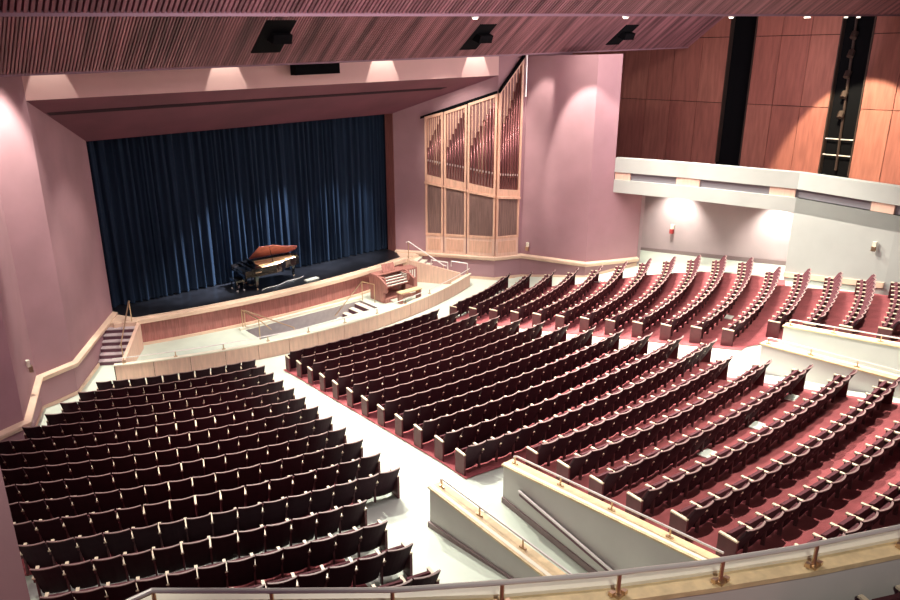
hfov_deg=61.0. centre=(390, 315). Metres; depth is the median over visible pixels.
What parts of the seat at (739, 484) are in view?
armrest, trim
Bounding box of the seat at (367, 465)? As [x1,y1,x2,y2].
[352,452,380,479]
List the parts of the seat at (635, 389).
backrest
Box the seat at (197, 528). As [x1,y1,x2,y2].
[184,513,212,542]
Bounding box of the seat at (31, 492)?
[16,482,45,501]
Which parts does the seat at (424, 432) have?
panel, backrest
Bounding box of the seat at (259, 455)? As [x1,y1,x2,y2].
[246,446,267,466]
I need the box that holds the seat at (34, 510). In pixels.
[19,499,50,521]
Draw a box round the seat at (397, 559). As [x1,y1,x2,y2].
[375,541,412,584]
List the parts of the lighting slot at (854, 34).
trim, trim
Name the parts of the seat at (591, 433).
backrest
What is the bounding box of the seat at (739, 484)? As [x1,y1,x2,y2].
[724,474,765,514]
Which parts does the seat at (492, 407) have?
backrest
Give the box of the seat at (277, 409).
[270,400,287,416]
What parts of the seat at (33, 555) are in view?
trim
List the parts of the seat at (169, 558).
trim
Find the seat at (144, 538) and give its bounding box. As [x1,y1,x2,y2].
[131,523,160,552]
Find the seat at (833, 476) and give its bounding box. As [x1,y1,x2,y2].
[817,465,859,507]
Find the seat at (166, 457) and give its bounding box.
[155,448,177,467]
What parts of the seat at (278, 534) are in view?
trim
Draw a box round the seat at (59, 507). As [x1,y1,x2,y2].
[45,496,74,518]
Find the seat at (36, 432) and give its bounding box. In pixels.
[22,425,45,440]
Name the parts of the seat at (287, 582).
backrest, trim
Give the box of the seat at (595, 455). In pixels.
[574,444,608,479]
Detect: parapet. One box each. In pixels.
[140,530,899,599]
[427,482,565,578]
[501,459,718,571]
[758,340,899,398]
[781,323,899,374]
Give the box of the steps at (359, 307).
[336,302,374,318]
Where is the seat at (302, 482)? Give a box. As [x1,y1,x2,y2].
[287,469,315,495]
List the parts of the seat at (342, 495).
backrest, trim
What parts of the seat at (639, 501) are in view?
panel, armrest, backrest, trim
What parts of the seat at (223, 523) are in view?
trim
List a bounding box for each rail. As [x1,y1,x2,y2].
[112,268,469,363]
[125,524,899,599]
[431,259,467,269]
[439,478,571,573]
[512,456,723,553]
[766,337,899,371]
[788,319,899,341]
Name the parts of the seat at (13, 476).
trim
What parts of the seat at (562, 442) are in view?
backrest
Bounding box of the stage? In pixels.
[112,248,418,345]
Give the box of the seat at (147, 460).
[134,451,157,468]
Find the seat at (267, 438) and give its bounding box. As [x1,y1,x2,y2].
[257,429,277,447]
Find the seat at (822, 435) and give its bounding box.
[808,424,845,462]
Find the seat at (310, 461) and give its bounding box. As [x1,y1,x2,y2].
[297,449,323,473]
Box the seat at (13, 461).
[1,452,27,468]
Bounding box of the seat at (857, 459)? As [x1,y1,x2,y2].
[842,448,883,489]
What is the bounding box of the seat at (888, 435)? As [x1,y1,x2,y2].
[875,430,899,463]
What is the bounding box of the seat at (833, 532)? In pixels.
[812,522,862,539]
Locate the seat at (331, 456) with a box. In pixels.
[318,444,343,467]
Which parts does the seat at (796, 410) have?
backrest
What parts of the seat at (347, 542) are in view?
backrest, trim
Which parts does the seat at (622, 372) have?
backrest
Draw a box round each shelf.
[424,181,442,186]
[443,185,466,191]
[467,190,495,197]
[496,196,520,198]
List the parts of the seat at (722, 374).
backrest, panel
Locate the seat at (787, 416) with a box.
[773,408,806,443]
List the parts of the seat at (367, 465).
panel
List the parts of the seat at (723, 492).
backrest, trim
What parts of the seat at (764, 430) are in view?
backrest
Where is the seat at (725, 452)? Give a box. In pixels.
[710,443,746,481]
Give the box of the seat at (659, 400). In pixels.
[639,392,668,423]
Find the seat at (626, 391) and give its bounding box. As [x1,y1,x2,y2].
[606,384,634,414]
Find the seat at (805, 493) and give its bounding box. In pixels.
[788,483,831,525]
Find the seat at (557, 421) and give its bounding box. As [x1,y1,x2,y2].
[539,412,568,440]
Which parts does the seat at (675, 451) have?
backrest, trim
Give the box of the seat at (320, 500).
[304,485,333,515]
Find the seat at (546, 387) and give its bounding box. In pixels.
[530,378,556,404]
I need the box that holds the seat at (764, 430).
[750,421,785,458]
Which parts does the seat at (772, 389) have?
backrest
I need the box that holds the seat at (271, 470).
[259,459,281,482]
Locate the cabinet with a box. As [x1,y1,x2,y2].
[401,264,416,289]
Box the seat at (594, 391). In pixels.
[582,374,608,403]
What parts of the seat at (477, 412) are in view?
backrest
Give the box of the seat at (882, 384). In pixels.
[872,377,899,409]
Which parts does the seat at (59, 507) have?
trim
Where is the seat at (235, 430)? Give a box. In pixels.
[227,421,246,438]
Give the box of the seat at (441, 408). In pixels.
[428,397,452,419]
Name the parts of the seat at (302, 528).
trim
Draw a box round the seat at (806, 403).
[793,394,826,429]
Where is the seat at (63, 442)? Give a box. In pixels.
[52,435,76,449]
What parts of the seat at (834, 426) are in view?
backrest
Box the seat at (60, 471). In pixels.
[45,463,72,480]
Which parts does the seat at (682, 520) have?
panel, armrest, backrest, trim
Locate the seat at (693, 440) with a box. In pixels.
[668,431,703,467]
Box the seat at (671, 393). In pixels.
[650,386,679,417]
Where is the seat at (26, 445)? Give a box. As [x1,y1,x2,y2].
[10,438,35,452]
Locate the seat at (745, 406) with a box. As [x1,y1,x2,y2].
[730,399,762,433]
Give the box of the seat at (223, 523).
[209,508,237,536]
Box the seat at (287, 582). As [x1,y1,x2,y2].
[261,576,296,587]
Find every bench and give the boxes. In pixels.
[230,276,244,291]
[396,286,421,303]
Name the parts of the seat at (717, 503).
armrest, backrest, trim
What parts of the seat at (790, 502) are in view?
armrest, backrest, trim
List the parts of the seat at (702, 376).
backrest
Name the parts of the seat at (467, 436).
backrest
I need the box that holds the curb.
[239,297,361,330]
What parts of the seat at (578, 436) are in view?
backrest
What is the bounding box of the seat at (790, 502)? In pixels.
[772,492,816,535]
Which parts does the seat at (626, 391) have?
backrest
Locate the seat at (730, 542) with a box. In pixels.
[715,521,765,556]
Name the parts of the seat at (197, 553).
trim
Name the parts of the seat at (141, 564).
trim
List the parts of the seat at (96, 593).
trim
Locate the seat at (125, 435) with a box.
[115,428,136,442]
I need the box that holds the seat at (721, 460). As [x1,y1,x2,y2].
[695,451,732,489]
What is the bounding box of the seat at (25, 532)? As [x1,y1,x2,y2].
[13,521,39,544]
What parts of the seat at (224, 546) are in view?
trim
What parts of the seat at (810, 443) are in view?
backrest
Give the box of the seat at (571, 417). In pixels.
[553,406,582,434]
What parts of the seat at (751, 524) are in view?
armrest, backrest, trim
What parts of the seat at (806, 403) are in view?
backrest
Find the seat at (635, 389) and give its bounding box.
[618,379,645,409]
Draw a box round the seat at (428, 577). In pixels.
[399,566,440,585]
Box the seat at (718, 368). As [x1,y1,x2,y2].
[699,359,726,390]
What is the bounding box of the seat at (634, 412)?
[614,403,644,435]
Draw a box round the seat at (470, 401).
[457,388,482,410]
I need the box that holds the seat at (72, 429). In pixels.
[60,422,82,437]
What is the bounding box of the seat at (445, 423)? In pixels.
[430,412,456,438]
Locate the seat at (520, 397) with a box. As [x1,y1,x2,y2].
[505,387,530,413]
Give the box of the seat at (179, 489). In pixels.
[167,477,192,499]
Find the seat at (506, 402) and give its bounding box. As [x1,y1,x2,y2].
[491,392,517,418]
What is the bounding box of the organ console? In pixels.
[369,262,414,303]
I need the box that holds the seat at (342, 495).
[326,479,356,509]
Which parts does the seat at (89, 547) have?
trim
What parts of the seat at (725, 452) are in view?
backrest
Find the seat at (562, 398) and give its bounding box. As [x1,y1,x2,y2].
[544,390,571,418]
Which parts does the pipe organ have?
rail, apron panel, raised panel, grille rail, panel, raised panel, grille rail, panel, apron panel, rail, raised panel, grille rail, panel, apron panel, rail, panel, raised panel, grille rail, apron panel, rail, edge trim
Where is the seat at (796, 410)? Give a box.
[783,401,816,436]
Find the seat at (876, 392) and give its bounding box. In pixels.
[865,381,897,416]
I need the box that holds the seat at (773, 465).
[756,457,795,496]
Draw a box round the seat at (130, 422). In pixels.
[118,416,138,431]
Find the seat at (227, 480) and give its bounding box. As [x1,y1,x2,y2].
[214,468,237,494]
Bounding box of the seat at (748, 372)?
[736,365,763,396]
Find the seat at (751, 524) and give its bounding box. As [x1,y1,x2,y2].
[737,511,783,553]
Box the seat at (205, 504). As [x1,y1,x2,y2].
[194,491,220,516]
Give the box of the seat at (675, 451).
[654,438,689,474]
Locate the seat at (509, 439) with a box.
[490,429,520,461]
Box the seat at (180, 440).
[169,432,189,448]
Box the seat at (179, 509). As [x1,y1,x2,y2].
[169,495,195,521]
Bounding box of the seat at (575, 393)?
[557,385,584,413]
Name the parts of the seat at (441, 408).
backrest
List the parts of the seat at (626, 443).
backrest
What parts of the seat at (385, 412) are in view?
panel, backrest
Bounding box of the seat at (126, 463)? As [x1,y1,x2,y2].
[112,454,136,472]
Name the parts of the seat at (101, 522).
trim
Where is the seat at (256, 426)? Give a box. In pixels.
[246,418,265,435]
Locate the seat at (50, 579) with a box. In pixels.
[30,564,67,599]
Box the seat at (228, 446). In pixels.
[218,437,237,457]
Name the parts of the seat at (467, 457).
panel, armrest, backrest, trim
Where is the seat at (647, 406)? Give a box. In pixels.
[627,397,657,429]
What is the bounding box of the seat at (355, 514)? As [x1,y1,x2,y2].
[334,500,366,532]
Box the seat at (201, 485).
[191,473,215,494]
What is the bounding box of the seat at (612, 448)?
[590,437,624,472]
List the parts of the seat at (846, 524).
armrest, backrest, trim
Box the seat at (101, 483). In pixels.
[88,473,114,494]
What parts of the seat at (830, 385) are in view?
backrest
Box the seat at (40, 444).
[31,437,55,451]
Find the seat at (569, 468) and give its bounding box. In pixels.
[556,451,591,484]
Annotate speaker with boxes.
[290,63,339,74]
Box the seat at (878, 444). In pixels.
[865,434,899,471]
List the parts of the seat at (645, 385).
backrest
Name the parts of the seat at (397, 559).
backrest, trim, panel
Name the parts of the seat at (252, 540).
trim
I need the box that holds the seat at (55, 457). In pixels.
[43,449,68,464]
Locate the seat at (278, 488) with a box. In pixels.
[266,475,292,500]
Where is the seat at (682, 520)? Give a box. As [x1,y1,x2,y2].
[668,500,713,539]
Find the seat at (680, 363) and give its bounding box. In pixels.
[660,358,685,387]
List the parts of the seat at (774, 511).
armrest, backrest, trim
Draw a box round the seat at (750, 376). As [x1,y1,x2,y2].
[727,370,755,402]
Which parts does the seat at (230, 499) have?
trim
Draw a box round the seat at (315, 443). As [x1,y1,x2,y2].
[306,432,327,452]
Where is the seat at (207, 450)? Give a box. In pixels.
[197,440,218,459]
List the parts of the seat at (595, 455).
backrest, trim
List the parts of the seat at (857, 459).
backrest, trim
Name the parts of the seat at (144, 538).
trim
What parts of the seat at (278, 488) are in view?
trim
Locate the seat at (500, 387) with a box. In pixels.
[485,378,509,401]
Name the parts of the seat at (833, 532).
armrest, trim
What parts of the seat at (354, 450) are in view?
panel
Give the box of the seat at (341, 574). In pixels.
[320,559,356,586]
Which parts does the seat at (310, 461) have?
trim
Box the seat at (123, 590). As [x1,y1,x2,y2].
[104,580,136,599]
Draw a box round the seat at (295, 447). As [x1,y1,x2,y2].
[286,436,307,457]
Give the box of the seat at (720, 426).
[695,418,728,451]
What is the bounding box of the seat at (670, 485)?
[645,474,684,513]
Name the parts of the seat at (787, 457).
backrest, trim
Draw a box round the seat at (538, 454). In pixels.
[526,438,558,469]
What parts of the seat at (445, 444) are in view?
panel, backrest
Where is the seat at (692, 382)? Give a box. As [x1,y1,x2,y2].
[671,375,699,406]
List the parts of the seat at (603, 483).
panel, armrest, backrest, trim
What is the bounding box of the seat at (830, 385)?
[819,375,850,408]
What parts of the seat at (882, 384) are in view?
panel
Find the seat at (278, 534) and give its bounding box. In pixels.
[260,519,290,551]
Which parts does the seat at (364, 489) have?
trim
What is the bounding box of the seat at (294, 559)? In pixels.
[276,541,309,577]
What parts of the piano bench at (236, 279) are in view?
seat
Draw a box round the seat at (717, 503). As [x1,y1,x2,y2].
[689,491,732,532]
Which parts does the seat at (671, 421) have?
backrest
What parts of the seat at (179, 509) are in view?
trim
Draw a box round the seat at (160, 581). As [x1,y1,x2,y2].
[136,574,167,599]
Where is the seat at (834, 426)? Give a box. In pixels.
[819,417,855,454]
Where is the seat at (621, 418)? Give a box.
[601,408,631,440]
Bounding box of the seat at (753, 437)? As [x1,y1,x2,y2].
[737,429,773,465]
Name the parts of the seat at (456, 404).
backrest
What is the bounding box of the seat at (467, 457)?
[455,440,485,475]
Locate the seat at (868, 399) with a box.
[857,388,890,423]
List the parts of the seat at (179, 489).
trim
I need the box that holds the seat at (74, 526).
[61,513,93,538]
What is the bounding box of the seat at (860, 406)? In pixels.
[849,395,882,431]
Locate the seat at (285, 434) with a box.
[276,424,295,443]
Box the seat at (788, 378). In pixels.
[776,369,805,401]
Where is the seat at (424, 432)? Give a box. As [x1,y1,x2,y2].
[413,417,440,448]
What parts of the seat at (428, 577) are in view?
backrest, trim, armrest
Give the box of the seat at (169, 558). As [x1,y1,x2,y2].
[152,543,183,575]
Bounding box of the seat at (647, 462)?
[623,452,659,488]
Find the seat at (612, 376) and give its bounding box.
[594,369,620,398]
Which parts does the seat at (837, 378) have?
panel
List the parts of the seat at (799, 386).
panel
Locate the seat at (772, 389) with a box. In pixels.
[759,381,790,414]
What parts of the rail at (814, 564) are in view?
post, post, post, post, post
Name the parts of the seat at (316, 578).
trim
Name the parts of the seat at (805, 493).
armrest, trim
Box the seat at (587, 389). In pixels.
[570,380,597,408]
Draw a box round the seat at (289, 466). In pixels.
[276,454,302,477]
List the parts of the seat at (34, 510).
trim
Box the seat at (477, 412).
[461,402,488,426]
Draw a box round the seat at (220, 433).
[208,425,227,443]
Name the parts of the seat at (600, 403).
backrest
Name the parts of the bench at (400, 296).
leg, seat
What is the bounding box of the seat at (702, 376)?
[681,370,709,400]
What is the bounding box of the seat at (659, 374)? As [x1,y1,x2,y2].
[640,368,666,398]
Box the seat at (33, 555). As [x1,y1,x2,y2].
[18,541,56,575]
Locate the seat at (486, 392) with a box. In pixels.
[475,383,496,405]
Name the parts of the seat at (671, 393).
backrest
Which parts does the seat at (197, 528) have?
trim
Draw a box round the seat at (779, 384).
[768,375,798,408]
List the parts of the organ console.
panel, panel, panel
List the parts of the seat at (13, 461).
trim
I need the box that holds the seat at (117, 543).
[103,528,134,556]
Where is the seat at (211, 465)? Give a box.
[203,454,224,475]
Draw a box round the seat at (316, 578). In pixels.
[291,568,327,587]
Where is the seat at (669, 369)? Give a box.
[650,363,676,392]
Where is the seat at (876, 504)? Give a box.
[860,494,899,530]
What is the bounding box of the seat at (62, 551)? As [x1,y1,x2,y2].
[46,537,83,565]
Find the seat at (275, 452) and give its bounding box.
[266,441,287,462]
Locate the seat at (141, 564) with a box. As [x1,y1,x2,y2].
[123,549,155,580]
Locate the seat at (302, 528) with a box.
[285,513,316,545]
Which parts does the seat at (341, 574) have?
trim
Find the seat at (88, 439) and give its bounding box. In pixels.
[73,433,96,448]
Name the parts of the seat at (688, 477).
backrest, trim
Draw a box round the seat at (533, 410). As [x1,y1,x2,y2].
[516,400,543,428]
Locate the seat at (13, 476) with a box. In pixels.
[1,467,28,485]
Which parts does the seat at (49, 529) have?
trim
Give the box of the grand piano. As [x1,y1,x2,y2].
[231,245,298,290]
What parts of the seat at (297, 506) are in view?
trim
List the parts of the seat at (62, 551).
trim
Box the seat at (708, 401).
[686,393,717,426]
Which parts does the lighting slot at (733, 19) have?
trim, trim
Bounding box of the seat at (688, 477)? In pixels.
[662,466,701,505]
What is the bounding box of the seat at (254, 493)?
[244,480,268,506]
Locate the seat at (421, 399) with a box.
[412,389,431,408]
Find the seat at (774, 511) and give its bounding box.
[755,501,800,545]
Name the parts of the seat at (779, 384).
backrest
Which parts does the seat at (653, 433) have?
backrest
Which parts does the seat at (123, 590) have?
trim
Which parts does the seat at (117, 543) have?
trim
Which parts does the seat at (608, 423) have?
backrest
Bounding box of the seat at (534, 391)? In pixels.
[517,382,543,408]
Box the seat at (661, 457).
[639,445,674,481]
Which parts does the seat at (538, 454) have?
panel, armrest, backrest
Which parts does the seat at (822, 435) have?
backrest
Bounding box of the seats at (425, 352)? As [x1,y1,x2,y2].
[0,255,899,525]
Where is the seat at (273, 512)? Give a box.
[258,497,286,525]
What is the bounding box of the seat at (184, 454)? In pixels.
[176,444,198,462]
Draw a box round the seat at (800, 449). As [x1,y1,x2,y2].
[784,440,822,479]
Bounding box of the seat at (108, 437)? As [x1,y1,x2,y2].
[94,430,116,446]
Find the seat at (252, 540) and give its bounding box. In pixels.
[234,526,264,557]
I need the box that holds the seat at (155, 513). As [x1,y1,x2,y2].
[143,500,171,526]
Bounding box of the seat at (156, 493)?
[144,481,169,504]
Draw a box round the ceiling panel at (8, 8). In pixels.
[0,0,899,16]
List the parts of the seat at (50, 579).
trim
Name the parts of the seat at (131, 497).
trim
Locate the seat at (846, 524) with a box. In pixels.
[829,512,878,534]
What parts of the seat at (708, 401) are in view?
backrest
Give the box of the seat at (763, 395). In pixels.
[750,387,781,420]
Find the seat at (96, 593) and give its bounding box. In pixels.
[72,586,105,599]
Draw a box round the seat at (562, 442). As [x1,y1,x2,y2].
[542,432,574,465]
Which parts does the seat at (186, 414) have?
backrest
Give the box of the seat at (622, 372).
[605,364,630,393]
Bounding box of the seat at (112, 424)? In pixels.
[99,418,119,433]
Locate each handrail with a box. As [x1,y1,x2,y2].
[119,300,131,356]
[241,310,271,339]
[243,310,294,329]
[335,281,374,315]
[406,241,445,267]
[518,490,611,570]
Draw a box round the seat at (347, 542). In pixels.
[328,527,362,564]
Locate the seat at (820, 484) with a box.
[803,474,846,516]
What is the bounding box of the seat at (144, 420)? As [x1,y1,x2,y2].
[137,413,155,429]
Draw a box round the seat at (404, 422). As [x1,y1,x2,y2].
[394,407,420,436]
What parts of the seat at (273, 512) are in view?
trim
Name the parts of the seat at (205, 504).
trim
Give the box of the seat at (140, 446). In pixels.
[128,438,150,456]
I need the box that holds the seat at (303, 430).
[294,420,314,439]
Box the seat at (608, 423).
[587,414,618,447]
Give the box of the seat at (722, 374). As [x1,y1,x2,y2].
[707,355,733,384]
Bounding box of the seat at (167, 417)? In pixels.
[155,411,174,423]
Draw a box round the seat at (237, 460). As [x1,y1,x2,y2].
[225,450,245,471]
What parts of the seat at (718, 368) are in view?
backrest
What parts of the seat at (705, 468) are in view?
backrest, trim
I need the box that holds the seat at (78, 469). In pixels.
[68,460,93,478]
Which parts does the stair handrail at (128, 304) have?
rail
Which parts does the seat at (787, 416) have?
backrest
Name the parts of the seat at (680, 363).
backrest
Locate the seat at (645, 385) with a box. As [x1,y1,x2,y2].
[629,373,656,403]
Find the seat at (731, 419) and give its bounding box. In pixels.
[707,412,740,446]
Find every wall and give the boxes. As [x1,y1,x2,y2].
[0,76,111,442]
[0,467,29,599]
[22,56,498,100]
[114,273,470,379]
[122,323,143,361]
[385,113,395,250]
[393,55,525,276]
[409,260,460,283]
[528,53,572,55]
[573,16,899,184]
[626,16,897,177]
[637,195,793,263]
[783,198,899,294]
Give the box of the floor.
[25,250,899,599]
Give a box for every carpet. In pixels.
[19,427,352,575]
[226,559,367,587]
[284,344,714,478]
[457,272,784,349]
[502,377,899,553]
[748,286,899,345]
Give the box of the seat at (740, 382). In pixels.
[718,376,746,408]
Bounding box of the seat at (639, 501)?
[625,482,666,518]
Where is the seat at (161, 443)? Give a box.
[148,435,169,451]
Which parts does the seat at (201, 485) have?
trim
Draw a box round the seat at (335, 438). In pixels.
[325,427,346,447]
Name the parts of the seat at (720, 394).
backrest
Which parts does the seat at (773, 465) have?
backrest, trim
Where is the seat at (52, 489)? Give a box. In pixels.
[40,479,68,498]
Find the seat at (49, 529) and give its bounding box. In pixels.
[33,517,66,541]
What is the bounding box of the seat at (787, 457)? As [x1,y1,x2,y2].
[770,448,809,487]
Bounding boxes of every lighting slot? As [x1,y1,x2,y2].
[715,16,758,163]
[818,16,876,175]
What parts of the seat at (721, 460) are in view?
backrest, trim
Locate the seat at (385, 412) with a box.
[377,397,401,426]
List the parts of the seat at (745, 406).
backrest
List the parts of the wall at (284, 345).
wood panel, wood panel, wood panel, wood panel, wood panel, wood panel, wood panel, wood panel, wood panel, wood panel, wood panel, wood panel, wood panel, wood panel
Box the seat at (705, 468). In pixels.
[679,458,717,497]
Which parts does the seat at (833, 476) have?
trim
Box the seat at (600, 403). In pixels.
[581,395,610,425]
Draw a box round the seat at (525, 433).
[507,423,537,455]
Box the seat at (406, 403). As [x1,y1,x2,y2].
[396,393,416,414]
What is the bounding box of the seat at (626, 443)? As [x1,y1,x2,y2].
[606,431,639,466]
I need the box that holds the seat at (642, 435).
[621,425,654,459]
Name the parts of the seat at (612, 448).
backrest, trim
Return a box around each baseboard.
[35,363,99,425]
[428,521,513,578]
[461,262,636,279]
[501,496,597,571]
[641,247,785,265]
[783,272,884,287]
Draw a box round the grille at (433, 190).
[427,184,440,232]
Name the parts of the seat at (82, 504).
trim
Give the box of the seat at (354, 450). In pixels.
[340,439,362,462]
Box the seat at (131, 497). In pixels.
[120,485,146,508]
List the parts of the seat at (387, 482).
backrest, trim, panel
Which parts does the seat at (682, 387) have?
backrest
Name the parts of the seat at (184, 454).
trim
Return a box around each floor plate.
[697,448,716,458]
[724,315,733,319]
[749,421,765,429]
[784,394,798,401]
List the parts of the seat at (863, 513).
armrest, backrest, trim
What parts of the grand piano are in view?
key lid, leg, iron frame, leg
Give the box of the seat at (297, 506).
[281,491,310,520]
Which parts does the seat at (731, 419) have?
backrest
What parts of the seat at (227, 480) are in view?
trim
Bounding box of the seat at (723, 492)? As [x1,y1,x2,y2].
[707,482,749,523]
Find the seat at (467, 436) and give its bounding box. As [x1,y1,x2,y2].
[452,422,480,448]
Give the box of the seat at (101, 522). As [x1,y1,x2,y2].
[89,509,119,534]
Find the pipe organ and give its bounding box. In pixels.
[420,55,527,256]
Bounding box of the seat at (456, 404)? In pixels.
[442,392,467,414]
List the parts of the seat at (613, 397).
backrest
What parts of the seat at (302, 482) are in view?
trim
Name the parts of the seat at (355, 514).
trim, panel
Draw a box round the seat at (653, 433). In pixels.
[636,418,668,452]
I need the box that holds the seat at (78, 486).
[64,476,91,497]
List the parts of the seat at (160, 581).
trim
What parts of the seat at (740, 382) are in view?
backrest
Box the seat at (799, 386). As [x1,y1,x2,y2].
[784,364,812,394]
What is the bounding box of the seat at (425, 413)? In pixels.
[411,402,436,424]
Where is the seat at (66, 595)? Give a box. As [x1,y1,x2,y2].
[40,591,74,599]
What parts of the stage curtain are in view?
curtain panel, curtain panel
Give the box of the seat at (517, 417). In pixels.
[501,406,529,433]
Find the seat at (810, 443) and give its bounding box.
[796,432,834,470]
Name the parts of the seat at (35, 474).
trim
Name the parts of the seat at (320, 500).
backrest, trim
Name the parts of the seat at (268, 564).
backrest, trim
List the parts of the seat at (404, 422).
panel, backrest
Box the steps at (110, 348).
[98,314,137,365]
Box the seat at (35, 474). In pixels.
[23,465,50,483]
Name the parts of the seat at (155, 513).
trim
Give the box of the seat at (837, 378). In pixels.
[827,369,857,402]
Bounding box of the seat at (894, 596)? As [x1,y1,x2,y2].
[857,593,899,599]
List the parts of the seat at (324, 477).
trim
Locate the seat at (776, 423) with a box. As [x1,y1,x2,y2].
[762,414,796,450]
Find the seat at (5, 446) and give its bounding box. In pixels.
[0,440,15,454]
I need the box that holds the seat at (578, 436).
[558,426,589,459]
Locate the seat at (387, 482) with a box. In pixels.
[369,467,399,502]
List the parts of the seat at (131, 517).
trim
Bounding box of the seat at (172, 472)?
[158,462,181,482]
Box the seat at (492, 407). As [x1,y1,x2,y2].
[476,397,502,421]
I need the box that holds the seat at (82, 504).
[70,493,98,515]
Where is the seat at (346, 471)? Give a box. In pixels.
[331,458,359,484]
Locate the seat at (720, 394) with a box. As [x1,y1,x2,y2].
[697,388,727,420]
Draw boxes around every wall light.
[25,359,33,372]
[525,242,528,250]
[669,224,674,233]
[870,241,876,251]
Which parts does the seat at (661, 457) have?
backrest, trim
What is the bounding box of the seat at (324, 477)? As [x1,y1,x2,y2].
[309,463,337,489]
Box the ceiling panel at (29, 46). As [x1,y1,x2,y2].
[0,16,724,76]
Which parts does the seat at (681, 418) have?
backrest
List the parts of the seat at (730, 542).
panel, armrest, backrest, trim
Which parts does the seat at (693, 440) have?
backrest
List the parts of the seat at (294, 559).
backrest, trim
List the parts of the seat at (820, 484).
backrest, trim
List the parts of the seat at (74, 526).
trim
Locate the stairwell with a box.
[246,301,376,338]
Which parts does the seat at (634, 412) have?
backrest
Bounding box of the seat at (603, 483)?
[588,466,626,500]
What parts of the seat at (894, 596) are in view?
armrest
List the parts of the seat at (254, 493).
trim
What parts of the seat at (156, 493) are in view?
trim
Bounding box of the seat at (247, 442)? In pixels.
[238,433,257,453]
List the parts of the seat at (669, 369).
backrest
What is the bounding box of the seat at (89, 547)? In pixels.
[75,533,107,561]
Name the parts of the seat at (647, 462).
backrest, trim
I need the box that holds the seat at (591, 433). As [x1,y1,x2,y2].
[573,420,604,453]
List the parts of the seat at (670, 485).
backrest, trim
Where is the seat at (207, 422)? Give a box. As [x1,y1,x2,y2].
[195,415,214,430]
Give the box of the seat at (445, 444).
[434,428,463,461]
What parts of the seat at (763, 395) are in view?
backrest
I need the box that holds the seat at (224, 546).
[207,531,237,563]
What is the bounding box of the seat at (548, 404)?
[530,395,557,423]
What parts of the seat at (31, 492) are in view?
trim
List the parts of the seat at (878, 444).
backrest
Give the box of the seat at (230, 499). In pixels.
[219,485,244,511]
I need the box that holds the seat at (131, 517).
[116,505,145,530]
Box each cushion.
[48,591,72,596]
[79,586,104,590]
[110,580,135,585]
[140,574,163,579]
[245,584,260,587]
[255,549,277,560]
[296,569,320,580]
[325,561,349,573]
[354,553,377,565]
[378,579,402,586]
[381,545,403,557]
[405,571,430,580]
[531,442,547,450]
[562,455,578,464]
[580,449,595,455]
[595,470,612,480]
[596,442,611,448]
[612,436,626,442]
[613,463,629,470]
[627,429,640,435]
[629,456,645,463]
[633,486,651,497]
[641,423,655,429]
[645,449,660,457]
[651,478,669,487]
[655,417,668,423]
[660,443,675,450]
[668,411,680,416]
[669,471,685,479]
[674,436,689,443]
[678,504,696,516]
[680,405,692,410]
[685,463,701,472]
[688,430,701,436]
[691,399,703,404]
[697,495,714,506]
[701,423,714,430]
[701,456,716,464]
[703,393,714,398]
[712,360,721,365]
[713,387,724,393]
[713,417,726,423]
[714,486,732,497]
[716,448,730,456]
[723,381,733,387]
[725,411,737,417]
[726,524,746,538]
[730,441,744,449]
[731,478,748,488]
[732,376,742,381]
[736,404,747,411]
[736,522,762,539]
[741,370,750,376]
[743,434,757,441]
[745,515,764,528]
[746,398,757,405]
[748,470,763,479]
[749,365,758,370]
[756,392,766,399]
[756,427,769,434]
[763,461,778,471]
[763,506,781,518]
[765,387,775,393]
[768,420,780,427]
[774,381,783,387]
[777,453,791,462]
[779,413,791,420]
[779,496,797,508]
[782,375,791,381]
[789,370,798,375]
[789,406,801,413]
[790,445,804,454]
[795,488,812,499]
[799,400,810,407]
[803,438,816,446]
[807,536,822,542]
[808,393,818,405]
[810,479,826,490]
[815,430,827,438]
[817,387,826,394]
[820,526,839,538]
[824,470,839,481]
[825,381,834,388]
[826,422,838,431]
[832,375,841,386]
[836,415,848,428]
[837,462,851,472]
[837,515,855,534]
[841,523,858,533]
[846,408,857,416]
[850,454,863,469]
[853,505,870,524]
[855,401,865,409]
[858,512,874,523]
[861,445,874,455]
[863,394,873,407]
[868,495,885,514]
[871,388,880,402]
[872,438,884,454]
[872,593,899,599]
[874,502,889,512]
[878,381,886,388]
[882,430,893,446]
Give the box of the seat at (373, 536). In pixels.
[352,519,387,557]
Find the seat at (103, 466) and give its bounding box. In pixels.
[90,457,114,475]
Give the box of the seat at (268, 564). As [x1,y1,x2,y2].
[250,548,282,584]
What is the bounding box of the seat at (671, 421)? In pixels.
[649,412,681,446]
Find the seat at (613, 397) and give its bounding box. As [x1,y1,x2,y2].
[594,389,622,420]
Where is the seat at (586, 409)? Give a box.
[568,400,596,431]
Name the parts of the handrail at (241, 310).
rail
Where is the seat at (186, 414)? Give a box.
[174,408,192,433]
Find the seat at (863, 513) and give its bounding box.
[845,501,893,531]
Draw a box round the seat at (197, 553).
[180,537,210,569]
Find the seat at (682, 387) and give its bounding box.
[661,381,689,412]
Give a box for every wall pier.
[520,54,622,274]
[607,192,641,269]
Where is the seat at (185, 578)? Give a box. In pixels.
[165,568,197,587]
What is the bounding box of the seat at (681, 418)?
[662,406,694,439]
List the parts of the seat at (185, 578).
trim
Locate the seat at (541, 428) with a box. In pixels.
[523,417,552,447]
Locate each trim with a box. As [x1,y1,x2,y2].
[0,311,117,440]
[395,249,638,266]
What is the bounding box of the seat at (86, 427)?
[79,420,101,434]
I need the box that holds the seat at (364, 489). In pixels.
[348,473,378,503]
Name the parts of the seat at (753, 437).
backrest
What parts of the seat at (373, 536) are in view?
backrest, trim, panel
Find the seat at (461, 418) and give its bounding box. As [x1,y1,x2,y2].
[447,407,472,431]
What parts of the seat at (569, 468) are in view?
panel, armrest, backrest, trim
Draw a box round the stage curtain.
[86,114,387,307]
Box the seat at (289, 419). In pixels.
[282,410,301,427]

